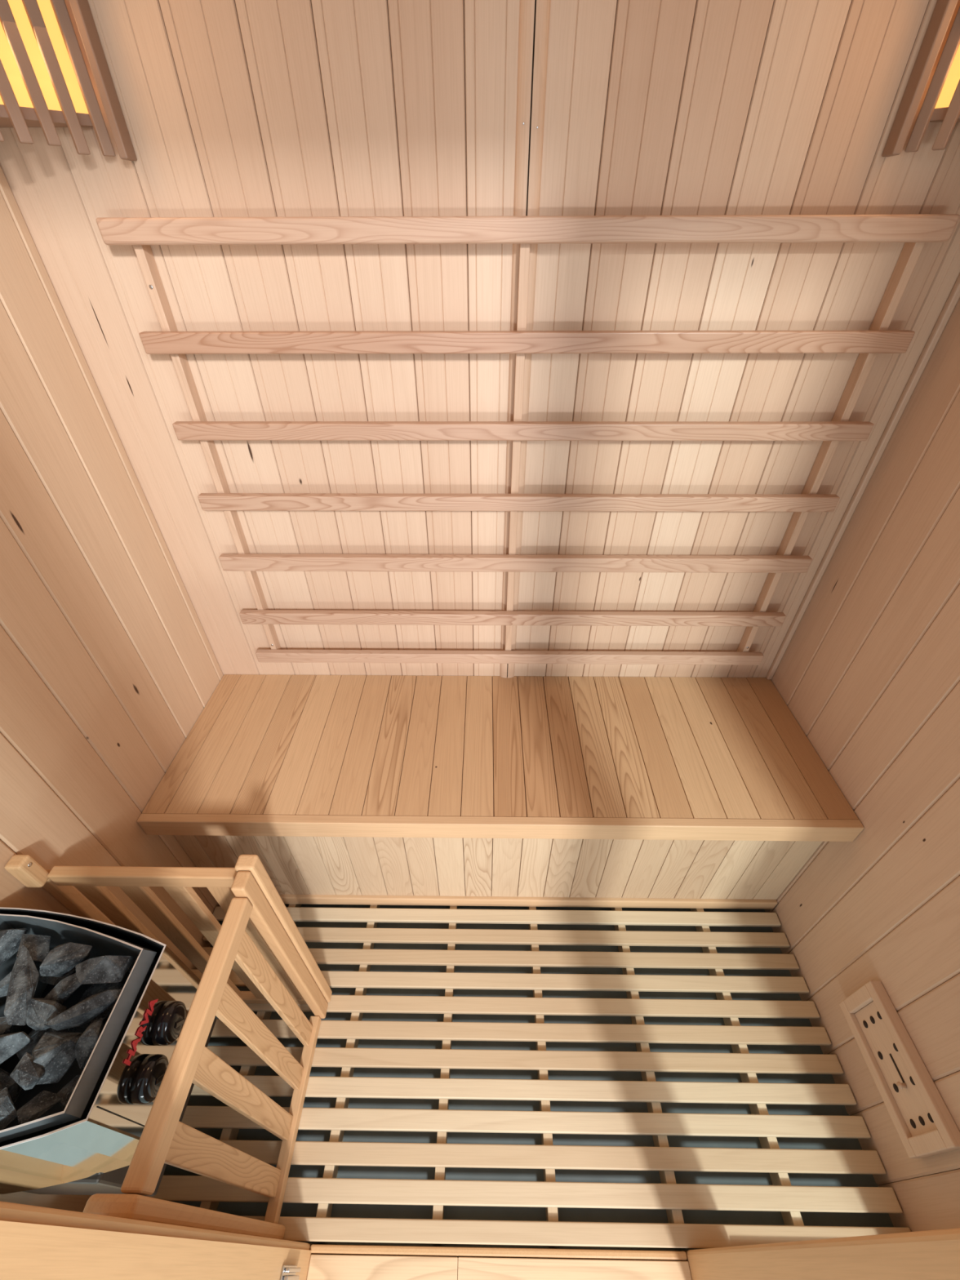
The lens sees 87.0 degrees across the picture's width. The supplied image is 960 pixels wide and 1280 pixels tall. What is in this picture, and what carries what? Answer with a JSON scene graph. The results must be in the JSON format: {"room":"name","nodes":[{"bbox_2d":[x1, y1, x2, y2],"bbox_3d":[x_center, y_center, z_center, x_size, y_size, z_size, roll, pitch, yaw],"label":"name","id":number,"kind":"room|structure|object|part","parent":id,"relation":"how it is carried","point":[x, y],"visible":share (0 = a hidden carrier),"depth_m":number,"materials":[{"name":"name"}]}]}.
{"room":"sauna","nodes":[
{"label":"sauna","id":0,"kind":"room"},
{"bbox_2d":[0,165,223,1212],"bbox_3d":[-0.745,0.038,0.721,0.040,2.010,1.010,0,39,1],"label":"wall","id":1,"kind":"structure","parent":0,"point":[108,664],"depth_m":0.90,"materials":[{"name":"beige wood"}]},
{"bbox_2d":[0,906,216,1195],"bbox_3d":[-0.570,0.654,0.778,0.308,0.459,0.276,0,39,1],"label":"heater","id":2,"kind":"object","parent":1,"relation":"attached to","point":[88,1147],"depth_m":0.66,"materials":[{"name":"grey stone"}]},
{"bbox_3d":[-0.647,0.476,0.705,0.067,0.033,0.030,-17,42,-20],"label":"heater stone","id":3,"kind":"part","parent":2,"relation":"part of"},
{"bbox_3d":[-0.629,0.502,0.648,0.055,0.034,0.032,-6,39,-7],"label":"heater stone","id":4,"kind":"part","parent":2,"relation":"part of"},
{"bbox_3d":[-0.557,0.547,0.579,0.032,0.037,0.043,28,47,31],"label":"heater stone","id":5,"kind":"part","parent":2,"relation":"part of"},
{"bbox_3d":[-0.612,0.565,0.634,0.057,0.039,0.039,-6,39,-7],"label":"heater stone","id":6,"kind":"part","parent":2,"relation":"part of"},
{"bbox_3d":[-0.689,0.441,0.724,0.038,0.035,0.064,13,41,16],"label":"heater stone","id":7,"kind":"part","parent":2,"relation":"part of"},
{"bbox_3d":[-0.602,0.509,0.630,0.068,0.033,0.029,-16,41,-19],"label":"heater stone","id":8,"kind":"part","parent":2,"relation":"part of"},
{"bbox_3d":[-0.613,0.464,0.680,0.034,0.032,0.108,-22,44,-24],"label":"heater stone","id":9,"kind":"part","parent":2,"relation":"part of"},
{"bbox_3d":[-0.540,0.519,0.607,0.038,0.028,0.024,18,42,21],"label":"heater stone","id":10,"kind":"part","parent":2,"relation":"part of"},
{"bbox_3d":[-0.639,0.443,0.723,0.051,0.041,0.040,-4,39,-5],"label":"heater stone","id":11,"kind":"part","parent":2,"relation":"part of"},
{"bbox_3d":[-0.524,0.551,0.597,0.026,0.030,0.033,16,42,19],"label":"heater stone","id":12,"kind":"part","parent":2,"relation":"part of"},
{"bbox_3d":[-0.577,0.532,0.674,0.062,0.031,0.052,11,40,13],"label":"heater stone","id":13,"kind":"part","parent":2,"relation":"part of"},
{"bbox_3d":[-0.571,0.490,0.662,0.059,0.030,0.031,8,40,10],"label":"heater stone","id":14,"kind":"part","parent":2,"relation":"part of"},
{"bbox_3d":[-0.531,0.523,0.631,0.059,0.050,0.052,-1,39,-1],"label":"heater stone","id":15,"kind":"part","parent":2,"relation":"part of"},
{"bbox_3d":[-0.617,0.484,0.740,0.064,0.043,0.040,0,39,1],"label":"heater stone","id":16,"kind":"part","parent":2,"relation":"part of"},
{"bbox_3d":[-0.564,0.479,0.691,0.030,0.033,0.061,32,49,33],"label":"heater stone","id":17,"kind":"part","parent":2,"relation":"part of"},
{"bbox_3d":[-0.574,0.450,0.710,0.050,0.040,0.043,2,39,3],"label":"heater stone","id":18,"kind":"part","parent":2,"relation":"part of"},
{"bbox_3d":[-0.503,0.569,0.631,0.037,0.036,0.034,10,40,12],"label":"heater stone","id":19,"kind":"part","parent":2,"relation":"part of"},
{"bbox_2d":[0,915,156,1146],"bbox_3d":[-0.590,0.552,0.696,0.240,0.180,0.256,0,39,1],"label":"basket","id":20,"kind":"object","parent":2,"relation":"on","point":[51,1129],"depth_m":0.70,"materials":[{"name":"grey metal"}]},
{"bbox_2d":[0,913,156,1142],"bbox_3d":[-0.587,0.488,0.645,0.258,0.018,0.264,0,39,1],"label":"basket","id":21,"kind":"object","parent":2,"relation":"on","point":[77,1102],"depth_m":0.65,"materials":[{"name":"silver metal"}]},
{"bbox_3d":[-0.514,0.482,0.659,0.085,0.031,0.023,-18,42,-21],"label":"heater stone","id":22,"kind":"part","parent":2,"relation":"part of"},
{"bbox_3d":[-0.495,0.514,0.645,0.028,0.044,0.051,1,39,2],"label":"heater stone","id":23,"kind":"part","parent":2,"relation":"part of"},
{"bbox_3d":[-0.529,0.508,0.703,0.052,0.039,0.058,6,39,8],"label":"heater stone","id":24,"kind":"part","parent":2,"relation":"part of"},
{"bbox_3d":[-0.520,0.454,0.696,0.069,0.045,0.036,-2,39,-2],"label":"heater stone","id":25,"kind":"part","parent":2,"relation":"part of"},
{"bbox_3d":[-0.430,0.575,0.663,0.022,0.050,0.050,0,39,1],"label":"knob","id":26,"kind":"part","parent":2,"relation":"part of","materials":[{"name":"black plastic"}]},
{"bbox_3d":[-0.429,0.533,0.704,0.022,0.050,0.050,0,39,1],"label":"knob","id":27,"kind":"part","parent":2,"relation":"part of","materials":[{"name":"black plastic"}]},
{"bbox_2d":[178,1016,215,1120],"bbox_3d":[-0.582,0.653,0.777,0.275,0.058,0.268,0,39,1],"label":"tray","id":28,"kind":"object","parent":2,"relation":"on","point":[215,1016],"depth_m":0.78,"materials":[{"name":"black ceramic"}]},
{"bbox_2d":[0,0,959,677],"bbox_3d":[0.041,-0.288,1.121,1.560,2.010,0.040,0,39,1],"label":"wall","id":29,"kind":"structure","parent":0,"point":[229,108],"depth_m":0.84,"materials":[{"name":"beige wood"}]},
{"bbox_2d":[0,0,137,160],"bbox_3d":[-0.618,-0.804,0.554,0.209,0.391,0.209,0,39,1],"label":"lamp","id":30,"kind":"object","parent":29,"relation":"attached to","point":[46,83],"visible":1,"depth_m":0.68,"materials":[{"name":"brown wood"}]},
{"bbox_2d":[0,0,88,114],"bbox_3d":[-0.640,-0.824,0.568,0.224,0.307,0.003,-32,48,-33],"label":"diffuser","id":31,"kind":"object","parent":30,"relation":"attached to","point":[38,75],"depth_m":0.67,"materials":[{"name":"yellow"}]},
{"bbox_3d":[-0.634,-0.695,0.664,0.174,0.012,0.174,0,39,1],"label":"plate","id":32,"kind":"part","parent":30,"relation":"part of","materials":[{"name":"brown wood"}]},
{"bbox_2d":[137,674,864,909],"bbox_3d":[0.040,0.428,1.380,1.518,0.476,0.454,0,39,1],"label":"bench","id":33,"kind":"object","parent":29,"relation":"attached to","point":[530,791],"visible":0.94,"depth_m":1.22,"materials":[{"name":"brown wood"}]},
{"bbox_3d":[0.038,0.527,1.241,1.518,0.418,0.012,0,39,1],"label":"panel","id":34,"kind":"part","parent":33,"relation":"part of","materials":[{"name":"brown wood"}]},
{"bbox_3d":[0.040,0.243,1.244,1.518,0.018,0.434,0,39,1],"label":"seat","id":35,"kind":"part","parent":33,"relation":"part of","materials":[{"name":"brown wood"}]},
{"bbox_3d":[0.039,0.708,1.381,1.518,0.038,0.022,0,39,1],"label":"rail","id":36,"kind":"part","parent":33,"relation":"part of","materials":[{"name":"brown wood"}]},
{"bbox_2d":[499,0,551,677],"bbox_3d":[0.073,-0.476,0.937,0.040,1.486,0.009,0,39,1],"label":"trim","id":37,"kind":"structure","parent":29,"relation":"attached to","point":[526,10],"depth_m":0.76,"materials":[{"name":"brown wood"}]},
{"bbox_2d":[95,213,959,665],"bbox_3d":[0.074,-0.295,1.060,1.322,0.908,0.045,0,39,1],"label":"backrest","id":38,"kind":"object","parent":29,"relation":"attached to","point":[914,230],"visible":1,"depth_m":0.95,"materials":[{"name":"brown wood"}]},
{"bbox_3d":[0.073,0.045,1.317,1.309,0.032,0.018,0,39,1],"label":"rail","id":39,"kind":"part","parent":38,"relation":"part of","materials":[{"name":"brown wood"}]},
{"bbox_3d":[0.075,-0.053,1.238,1.322,0.033,0.018,0,39,1],"label":"rail","id":40,"kind":"part","parent":38,"relation":"part of","materials":[{"name":"brown wood"}]},
{"bbox_3d":[0.075,-0.173,1.141,1.320,0.036,0.018,0,39,1],"label":"rail","id":41,"kind":"part","parent":38,"relation":"part of","materials":[{"name":"brown wood"}]},
{"bbox_3d":[0.075,-0.285,1.051,1.315,0.032,0.018,0,39,1],"label":"rail","id":42,"kind":"part","parent":38,"relation":"part of","materials":[{"name":"brown wood"}]},
{"bbox_3d":[0.076,-0.397,0.961,1.312,0.032,0.018,0,39,1],"label":"rail","id":43,"kind":"part","parent":38,"relation":"part of","materials":[{"name":"brown wood"}]},
{"bbox_3d":[0.074,-0.511,0.868,1.309,0.032,0.018,0,39,1],"label":"rail","id":44,"kind":"part","parent":38,"relation":"part of","materials":[{"name":"brown wood"}]},
{"bbox_3d":[0.066,-0.628,0.774,1.300,0.033,0.018,0,39,1],"label":"rail","id":45,"kind":"part","parent":38,"relation":"part of","materials":[{"name":"brown wood"}]},
{"bbox_2d":[765,274,959,679],"bbox_3d":[0.793,-0.471,0.929,0.013,1.485,0.012,0,39,1],"label":"trim","id":46,"kind":"structure","parent":29,"relation":"attached to","point":[954,295],"depth_m":1.01,"materials":[{"name":"beige wood"}]},
{"bbox_2d":[881,0,959,156],"bbox_3d":[0.693,-0.798,0.540,0.209,0.391,0.209,0,39,1],"label":"lamp","id":47,"kind":"object","parent":29,"relation":"attached to","point":[941,103],"visible":1,"depth_m":0.69,"materials":[{"name":"brown wood"}]},
{"bbox_3d":[0.710,-0.689,0.649,0.174,0.012,0.174,0,39,1],"label":"plate","id":48,"kind":"part","parent":47,"relation":"part of","materials":[{"name":"brown wood"}]},
{"bbox_2d":[934,44,959,108],"bbox_3d":[0.716,-0.817,0.553,0.003,0.307,0.224,-32,48,-33],"label":"diffuser","id":49,"kind":"object","parent":47,"relation":"attached to","point":[948,95],"depth_m":0.69,"materials":[{"name":"yellow"}]},
{"bbox_2d":[163,903,893,1261],"bbox_3d":[0.038,0.857,1.326,1.600,0.030,1.160,0,39,1],"label":"floor","id":50,"kind":"structure","parent":0,"point":[248,1209],"depth_m":1.11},
{"bbox_2d":[310,1244,687,1260],"bbox_3d":[0.032,1.123,0.928,0.679,0.056,0.010,0,39,1],"label":"trim","id":51,"kind":"structure","parent":50,"relation":"on","point":[314,1248],"depth_m":0.91,"materials":[{"name":"brown wood"}]},
{"bbox_2d":[306,1254,691,1279],"bbox_3d":[0.033,1.157,0.885,0.675,0.056,0.096,0,39,1],"label":"trim","id":52,"kind":"structure","parent":50,"relation":"on","point":[322,1267],"depth_m":0.90,"materials":[{"name":"brown wood"}]},
{"bbox_2d":[146,903,911,1248],"bbox_3d":[0.035,0.922,1.174,1.515,0.059,0.618,0,39,1],"label":"duckboard","id":53,"kind":"object","parent":50,"relation":"on","point":[328,1190],"visible":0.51,"depth_m":1.08,"materials":[{"name":"brown wood"}]},
{"bbox_2d":[4,854,332,1239],"bbox_3d":[-0.540,0.705,0.859,0.372,0.676,0.390,0,39,1],"label":"guard","id":54,"kind":"object","parent":53,"relation":"on","point":[258,938],"visible":0.91,"depth_m":0.82,"materials":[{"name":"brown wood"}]},
{"bbox_3d":[-0.712,0.364,0.796,0.028,0.067,0.024,0,39,1],"label":"wall post","id":55,"kind":"part","parent":54,"relation":"part of","materials":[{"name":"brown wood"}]},
{"bbox_3d":[-0.712,0.609,1.010,0.024,0.581,0.018,0,39,1],"label":"wall post","id":56,"kind":"part","parent":54,"relation":"part of","materials":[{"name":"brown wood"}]},
{"bbox_3d":[-0.543,0.388,0.828,0.308,0.034,0.018,0,39,1],"label":"rail","id":57,"kind":"part","parent":54,"relation":"part of","materials":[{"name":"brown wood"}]},
{"bbox_3d":[-0.384,0.836,0.725,0.054,0.639,0.020,0,39,1],"label":"post","id":58,"kind":"part","parent":54,"relation":"part of","materials":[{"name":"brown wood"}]},
{"bbox_3d":[-0.375,0.510,0.676,0.026,0.034,0.312,0,39,1],"label":"rail","id":59,"kind":"part","parent":54,"relation":"part of","materials":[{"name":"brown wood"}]},
{"bbox_3d":[-0.555,0.847,1.199,0.335,0.027,0.018,0,39,1],"label":"rail","id":60,"kind":"part","parent":54,"relation":"part of","materials":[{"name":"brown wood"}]},
{"bbox_3d":[-0.371,0.622,0.987,0.022,0.643,0.030,0,39,1],"label":"post","id":61,"kind":"part","parent":54,"relation":"part of","materials":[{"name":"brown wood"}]},
{"bbox_3d":[-0.372,0.603,1.008,0.032,0.646,0.026,0,39,1],"label":"post","id":62,"kind":"part","parent":54,"relation":"part of","materials":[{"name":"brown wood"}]},
{"bbox_3d":[-0.381,0.970,1.046,0.021,0.027,0.312,0,39,1],"label":"rail","id":63,"kind":"part","parent":54,"relation":"part of","materials":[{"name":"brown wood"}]},
{"bbox_2d":[764,297,959,1231],"bbox_3d":[0.815,0.045,0.704,0.040,2.010,1.010,0,39,1],"label":"wall","id":64,"kind":"structure","parent":0,"point":[869,671],"depth_m":0.97,"materials":[{"name":"beige wood"}]},
{"bbox_2d":[839,980,959,1158],"bbox_3d":[0.781,0.803,0.956,0.026,0.140,0.235,0,39,1],"label":"air vent","id":65,"kind":"object","parent":64,"relation":"in","point":[925,1126],"visible":1,"depth_m":0.94,"materials":[{"name":"brown wood"}]},
{"bbox_3d":[0.787,0.803,0.956,0.012,0.095,0.186,0,39,1],"label":"sliding panel","id":66,"kind":"part","parent":65,"relation":"part of","materials":[{"name":"brown wood"}]},
{"bbox_3d":[0.774,0.817,0.928,0.012,0.011,0.011,0,39,1],"label":"pull knob","id":67,"kind":"part","parent":65,"relation":"part of","materials":[{"name":"brown wood"}]},
{"bbox_3d":[-0.584,0.371,0.307,0.375,2.010,0.050,0,39,1],"label":"wall","id":68,"kind":"structure","parent":0,"visible":0},
{"bbox_2d":[0,1201,317,1279],"bbox_3d":[-0.352,0.385,0.289,0.089,2.010,0.090,0,39,1],"label":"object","id":69,"kind":"structure","parent":68,"relation":"attached to","point":[37,1242],"depth_m":0.44,"materials":[{"name":"brown wood"}]},
{"bbox_2d":[280,1265,300,1279],"bbox_3d":[-0.299,1.004,0.800,0.010,0.085,0.018,0,39,1],"label":"hinge","id":70,"kind":"object","parent":68,"relation":"in","point":[288,1272],"depth_m":0.79,"materials":[{"name":"silver metal"}]},
{"bbox_3d":[0.641,0.377,0.294,0.375,2.010,0.050,0,39,1],"label":"wall","id":71,"kind":"structure","parent":0,"visible":0},
{"bbox_2d":[681,1227,959,1279],"bbox_3d":[0.411,0.389,0.281,0.085,2.010,0.090,0,39,1],"label":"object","id":72,"kind":"structure","parent":71,"relation":"attached to","point":[928,1255],"depth_m":0.52,"materials":[{"name":"brown wood"}]}
]}

